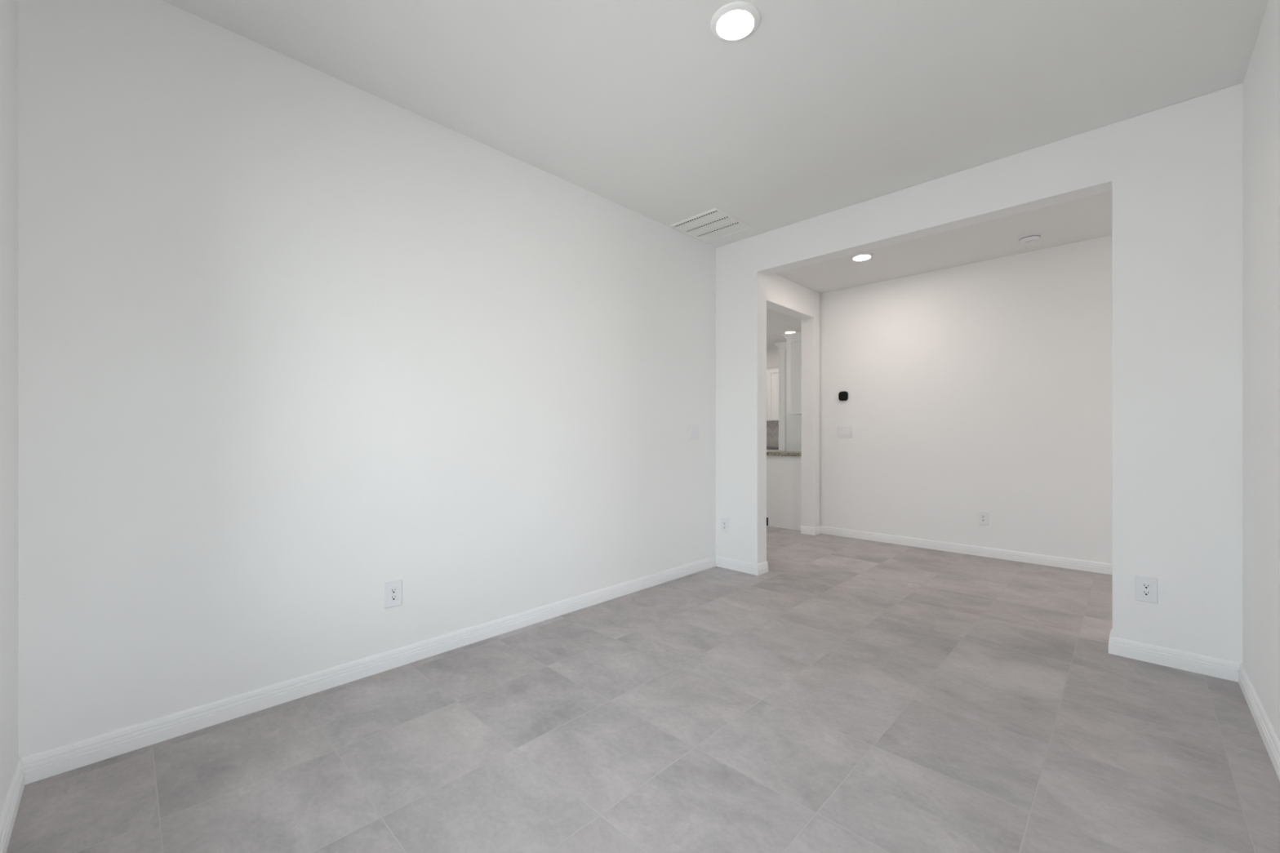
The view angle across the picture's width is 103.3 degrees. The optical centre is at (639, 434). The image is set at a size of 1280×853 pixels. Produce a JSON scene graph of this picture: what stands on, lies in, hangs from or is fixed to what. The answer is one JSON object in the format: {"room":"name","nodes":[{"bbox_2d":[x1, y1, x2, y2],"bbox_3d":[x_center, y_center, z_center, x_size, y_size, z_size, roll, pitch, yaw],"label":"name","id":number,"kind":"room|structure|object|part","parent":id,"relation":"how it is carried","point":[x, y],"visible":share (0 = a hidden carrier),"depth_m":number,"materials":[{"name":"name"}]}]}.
{"room":"empty living room","nodes":[
{"label":"empty living room","id":0,"kind":"room"},
{"bbox_2d":[0,0,18,815],"bbox_3d":[-1.013,-0.237,0.560,3.222,2.740,0.150,0,0,44],"label":"wall","id":1,"kind":"structure","parent":0,"point":[9,9],"depth_m":1.48,"materials":[{"name":"paint"}]},
{"bbox_2d":[0,758,24,852],"bbox_3d":[-0.952,1.090,0.615,2.932,0.086,0.014,0,0,44],"label":"baseboard","id":2,"kind":"structure","parent":1,"relation":"attached to","point":[10,809],"depth_m":1.46,"materials":[{"name":"paint"}]},
{"bbox_2d":[18,0,819,758],"bbox_3d":[-0.085,-0.237,3.700,0.164,2.740,5.942,0,0,44],"label":"wall","id":3,"kind":"structure","parent":0,"point":[297,342],"depth_m":2.18,"materials":[{"name":"paint"}]},
{"bbox_2d":[20,555,715,785],"bbox_3d":[-0.672,1.090,2.991,0.014,0.086,3.807,0,0,44],"label":"baseboard","id":4,"kind":"structure","parent":3,"relation":"attached to","point":[48,763],"depth_m":2.16,"materials":[{"name":"paint"}]},
{"bbox_2d":[384,579,401,608],"bbox_3d":[-1.197,0.776,2.457,0.009,0.125,0.080,0,0,44],"label":"wall outlet","id":5,"kind":"object","parent":3,"relation":"attached to","point":[393,589],"visible":1,"depth_m":2.45,"materials":[{"name":"white plastic"}]},
{"bbox_2d":[390,594,396,600],"bbox_3d":[-1.194,0.793,2.454,0.001,0.028,0.030,0,0,44],"label":"socket","id":6,"kind":"object","parent":5,"relation":"attached to","point":[393,597],"depth_m":2.45,"materials":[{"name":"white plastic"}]},
{"bbox_2d":[390,587,396,594],"bbox_3d":[-1.194,0.759,2.454,0.001,0.028,0.030,0,0,44],"label":"socket","id":7,"kind":"object","parent":5,"relation":"attached to","point":[393,590],"depth_m":2.45,"materials":[{"name":"white plastic"}]},
{"bbox_2d":[390,586,397,601],"bbox_3d":[-1.195,0.776,2.455,0.002,0.068,0.034,0,0,44],"label":"receptacle","id":8,"kind":"object","parent":5,"relation":"attached to","point":[393,590],"depth_m":2.45,"materials":[{"name":"white plastic"}]},
{"bbox_2d":[688,424,698,439],"bbox_3d":[0.447,-0.015,4.139,0.012,0.122,0.126,0,0,44],"label":"light switch","id":9,"kind":"object","parent":3,"relation":"attached to","point":[693,429],"visible":1,"depth_m":4.13,"materials":[{"name":"white plastic"}]},
{"bbox_2d":[782,331,801,414],"bbox_3d":[1.981,-0.716,6.081,0.376,0.956,0.425,0,0,44],"label":"upper cabinet","id":10,"kind":"object","parent":3,"relation":"attached to","point":[793,340],"visible":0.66,"depth_m":6.00,"materials":[{"name":"paint"}]},
{"bbox_3d":[1.981,-1.167,6.081,0.376,0.055,0.425,0,0,44],"label":"crown molding","id":11,"kind":"part","parent":10,"relation":"part of","materials":[{"name":"paint"}]},
{"bbox_3d":[1.882,-0.695,5.950,0.335,0.914,0.019,0,0,44],"label":"panel","id":12,"kind":"part","parent":10,"relation":"part of","materials":[{"name":"paint"}]},
{"bbox_2d":[6,525,1279,852],"bbox_3d":[1.421,1.193,4.320,9.500,0.120,8.932,0,0,44],"label":"floor","id":13,"kind":"structure","parent":0,"point":[847,695],"depth_m":1.86,"materials":[{"name":"tile"}]},
{"bbox_2d":[766,448,778,451],"bbox_3d":[2.304,0.697,9.055,2.650,0.872,0.619,0,0,44],"label":"base cabinet","id":14,"kind":"object","parent":13,"relation":"on","point":[766,449],"visible":0.02,"depth_m":8.66,"materials":[{"name":"paint"}]},
{"bbox_2d":[766,445,778,449],"bbox_3d":[2.299,0.240,9.042,2.680,0.042,0.644,0,0,44],"label":"countertop","id":15,"kind":"structure","parent":14,"relation":"on","point":[768,447],"depth_m":8.67,"materials":[{"name":"stone"}]},
{"bbox_3d":[2.252,0.346,8.686,0.438,0.163,0.019,0,0,44],"label":"drawer","id":16,"kind":"part","parent":14,"relation":"part of","materials":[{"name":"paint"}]},
{"bbox_2d":[766,455,801,530],"bbox_3d":[1.897,0.697,6.191,0.651,0.872,0.385,0,0,44],"label":"base cabinet","id":17,"kind":"object","parent":13,"relation":"on","point":[784,473],"visible":0.61,"depth_m":6.08,"materials":[{"name":"paint"}]},
{"bbox_2d":[766,451,801,456],"bbox_3d":[1.877,0.240,6.192,0.681,0.042,0.410,0,0,44],"label":"countertop","id":18,"kind":"structure","parent":17,"relation":"on","point":[768,453],"depth_m":6.08,"materials":[{"name":"stone"}]},
{"bbox_2d":[773,342,801,451],"bbox_3d":[2.316,-0.022,6.654,0.697,2.310,0.940,0,0,44],"label":"wall","id":19,"kind":"structure","parent":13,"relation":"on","point":[789,425],"depth_m":6.50,"materials":[{"name":"paint"}]},
{"bbox_3d":[1.960,-0.695,6.716,0.019,0.905,0.445,0,0,44],"label":"door","id":20,"kind":"part","parent":19,"relation":"part of","materials":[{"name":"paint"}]},
{"bbox_3d":[1.960,0.396,6.716,0.019,1.265,0.445,0,0,44],"label":"door","id":21,"kind":"part","parent":19,"relation":"part of","materials":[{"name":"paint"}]},
{"bbox_3d":[2.180,-1.149,6.787,0.316,0.055,0.940,0,0,44],"label":"crown molding","id":22,"kind":"part","parent":19,"relation":"part of","materials":[{"name":"paint"}]},
{"bbox_2d":[161,0,1268,347],"bbox_3d":[1.421,-1.687,4.320,9.500,0.160,8.932,0,0,44],"label":"ceiling","id":23,"kind":"structure","parent":0,"point":[827,106],"depth_m":2.33,"materials":[{"name":"paint"}]},
{"bbox_2d":[669,207,751,242],"bbox_3d":[0.545,-1.676,3.902,0.440,0.162,0.463,0,0,44],"label":"ceiling vent","id":24,"kind":"object","parent":23,"relation":"in","point":[713,224],"visible":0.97,"depth_m":3.90,"materials":[{"name":"white metal"}]},
{"bbox_2d":[710,0,759,42],"bbox_3d":[0.371,-1.599,1.974,0.191,0.017,0.191,0,0,44],"label":"recessed light","id":25,"kind":"object","parent":23,"relation":"in","point":[735,21],"visible":1,"depth_m":1.96,"materials":[{"name":"white paint"}]},
{"bbox_2d":[716,9,754,39],"bbox_3d":[0.371,-1.598,1.974,0.144,0.015,0.144,0,0,44],"label":"diffuser","id":26,"kind":"object","parent":25,"relation":"attached to","point":[731,24],"depth_m":1.97,"materials":[{"name":"white plastic"}]},
{"bbox_2d":[783,330,796,333],"bbox_3d":[2.357,-1.599,7.942,0.191,0.017,0.191,0,0,44],"label":"recessed light","id":27,"kind":"object","parent":23,"relation":"in","point":[787,331],"visible":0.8,"depth_m":7.89,"materials":[{"name":"white paint"}]},
{"bbox_2d":[850,252,873,260],"bbox_3d":[2.006,-1.599,4.575,0.191,0.017,0.191,0,0,44],"label":"recessed light","id":28,"kind":"object","parent":23,"relation":"in","point":[860,256],"visible":1,"depth_m":4.54,"materials":[{"name":"white paint"}]},
{"bbox_2d":[853,254,870,260],"bbox_3d":[2.006,-1.598,4.575,0.144,0.015,0.144,0,0,44],"label":"diffuser","id":29,"kind":"object","parent":28,"relation":"attached to","point":[855,257],"depth_m":4.56,"materials":[{"name":"white plastic"}]},
{"bbox_2d":[1017,232,1041,244],"bbox_3d":[3.168,-1.585,4.115,0.152,0.044,0.152,0,0,44],"label":"smoke detector","id":30,"kind":"object","parent":23,"relation":"attached to","point":[1035,237],"visible":1,"depth_m":4.08,"materials":[{"name":"white plastic"}]},
{"bbox_2d":[766,346,778,366],"bbox_3d":[2.594,-0.237,9.290,4.137,2.740,0.120,0,0,44],"label":"wall","id":31,"kind":"structure","parent":0,"point":[772,353],"depth_m":9.35,"materials":[{"name":"paint"}]},
{"bbox_2d":[766,421,778,446],"bbox_3d":[2.517,-0.010,9.273,2.650,0.458,0.009,0,0,44],"label":"backsplash","id":32,"kind":"structure","parent":31,"relation":"attached to","point":[772,427],"depth_m":9.34,"materials":[{"name":"tile"}]},
{"bbox_2d":[766,364,779,421],"bbox_3d":[2.384,-0.722,9.137,2.650,0.965,0.390,0,0,44],"label":"upper cabinet","id":33,"kind":"object","parent":31,"relation":"attached to","point":[772,371],"visible":0.13,"depth_m":8.97,"materials":[{"name":"paint"}]},
{"bbox_3d":[2.125,-0.695,9.188,0.438,0.905,0.019,0,0,44],"label":"door","id":34,"kind":"part","parent":33,"relation":"part of","materials":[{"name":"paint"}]},
{"bbox_3d":[2.262,-1.177,9.011,2.650,0.055,0.040,0,0,44],"label":"crown molding","id":35,"kind":"part","parent":33,"relation":"part of","materials":[{"name":"paint"}]},
{"bbox_2d":[819,235,1111,564],"bbox_3d":[3.934,-0.237,4.048,5.223,2.740,0.120,0,0,44],"label":"wall","id":36,"kind":"structure","parent":0,"point":[986,385],"depth_m":4.73,"materials":[{"name":"paint"}]},
{"bbox_2d":[838,391,848,400],"bbox_3d":[2.246,-0.421,5.593,0.103,0.105,0.026,0,0,44],"label":"thermostat","id":37,"kind":"object","parent":36,"relation":"attached to","point":[843,395],"visible":1,"depth_m":5.58,"materials":[{"name":"black plastic"}]},
{"bbox_2d":[837,426,853,437],"bbox_3d":[2.261,-0.027,5.589,0.172,0.122,0.012,0,0,44],"label":"light switch","id":38,"kind":"object","parent":36,"relation":"attached to","point":[842,431],"visible":1,"depth_m":5.58,"materials":[{"name":"white plastic"}]},
{"bbox_2d":[800,525,1111,574],"bbox_3d":[3.796,1.090,3.977,5.322,0.086,0.174,0,0,44],"label":"baseboard","id":39,"kind":"structure","parent":36,"relation":"attached to","point":[1046,560],"depth_m":4.75,"materials":[{"name":"paint"}]},
{"bbox_2d":[977,511,988,525],"bbox_3d":[3.182,0.778,4.691,0.080,0.125,0.009,0,0,44],"label":"wall outlet","id":40,"kind":"object","parent":36,"relation":"attached to","point":[983,517],"visible":1,"depth_m":4.69,"materials":[{"name":"white plastic"}]},
{"bbox_2d":[715,82,1242,663],"bbox_3d":[1.116,-0.237,4.007,9.200,2.740,0.145,0,0,44],"label":"wall","id":41,"kind":"structure","parent":0,"point":[1173,173],"depth_m":2.52,"materials":[{"name":"paint"}]},
{"bbox_2d":[720,517,728,533],"bbox_3d":[0.717,0.772,4.289,0.080,0.125,0.009,0,0,44],"label":"wall outlet","id":42,"kind":"object","parent":41,"relation":"attached to","point":[724,522],"visible":1,"depth_m":4.29,"materials":[{"name":"white plastic"}]},
{"bbox_2d":[715,555,768,575],"bbox_3d":[0.849,1.090,4.258,0.422,0.086,0.160,0,0,44],"label":"baseboard","id":43,"kind":"structure","parent":41,"relation":"attached to","point":[724,562],"depth_m":4.16,"materials":[{"name":"paint"}]},
{"bbox_2d":[1134,575,1157,603],"bbox_3d":[2.525,0.774,2.525,0.080,0.125,0.009,0,0,44],"label":"wall outlet","id":44,"kind":"object","parent":41,"relation":"attached to","point":[1145,588],"visible":1,"depth_m":2.52,"materials":[{"name":"white plastic"}]},
{"bbox_2d":[1142,590,1150,595],"bbox_3d":[2.522,0.791,2.522,0.030,0.028,0.001,0,0,44],"label":"socket","id":45,"kind":"object","parent":44,"relation":"attached to","point":[1144,593],"depth_m":2.52,"materials":[{"name":"white plastic"}]},
{"bbox_2d":[1142,582,1150,589],"bbox_3d":[2.522,0.758,2.522,0.030,0.028,0.001,0,0,44],"label":"socket","id":46,"kind":"object","parent":44,"relation":"attached to","point":[1144,585],"depth_m":2.52,"materials":[{"name":"white plastic"}]},
{"bbox_2d":[1141,582,1151,596],"bbox_3d":[2.523,0.774,2.523,0.034,0.068,0.002,0,0,44],"label":"receptacle","id":47,"kind":"object","parent":44,"relation":"attached to","point":[1145,586],"depth_m":2.52,"materials":[{"name":"white plastic"}]},
{"bbox_2d":[1108,629,1241,682],"bbox_3d":[2.635,1.090,2.514,0.450,0.086,0.160,0,0,44],"label":"baseboard","id":48,"kind":"structure","parent":41,"relation":"attached to","point":[1175,659],"depth_m":2.45,"materials":[{"name":"paint"}]},
{"bbox_2d":[1242,0,1279,742],"bbox_3d":[1.426,-0.237,0.853,0.140,2.740,3.977,0,0,44],"label":"wall","id":49,"kind":"structure","parent":0,"point":[1261,82],"depth_m":1.95,"materials":[{"name":"paint"}]},
{"bbox_2d":[1238,663,1279,781],"bbox_3d":[1.416,1.090,0.953,0.014,0.086,3.807,0,0,44],"label":"baseboard","id":50,"kind":"structure","parent":49,"relation":"attached to","point":[1270,740],"depth_m":1.91,"materials":[{"name":"paint"}]}
]}

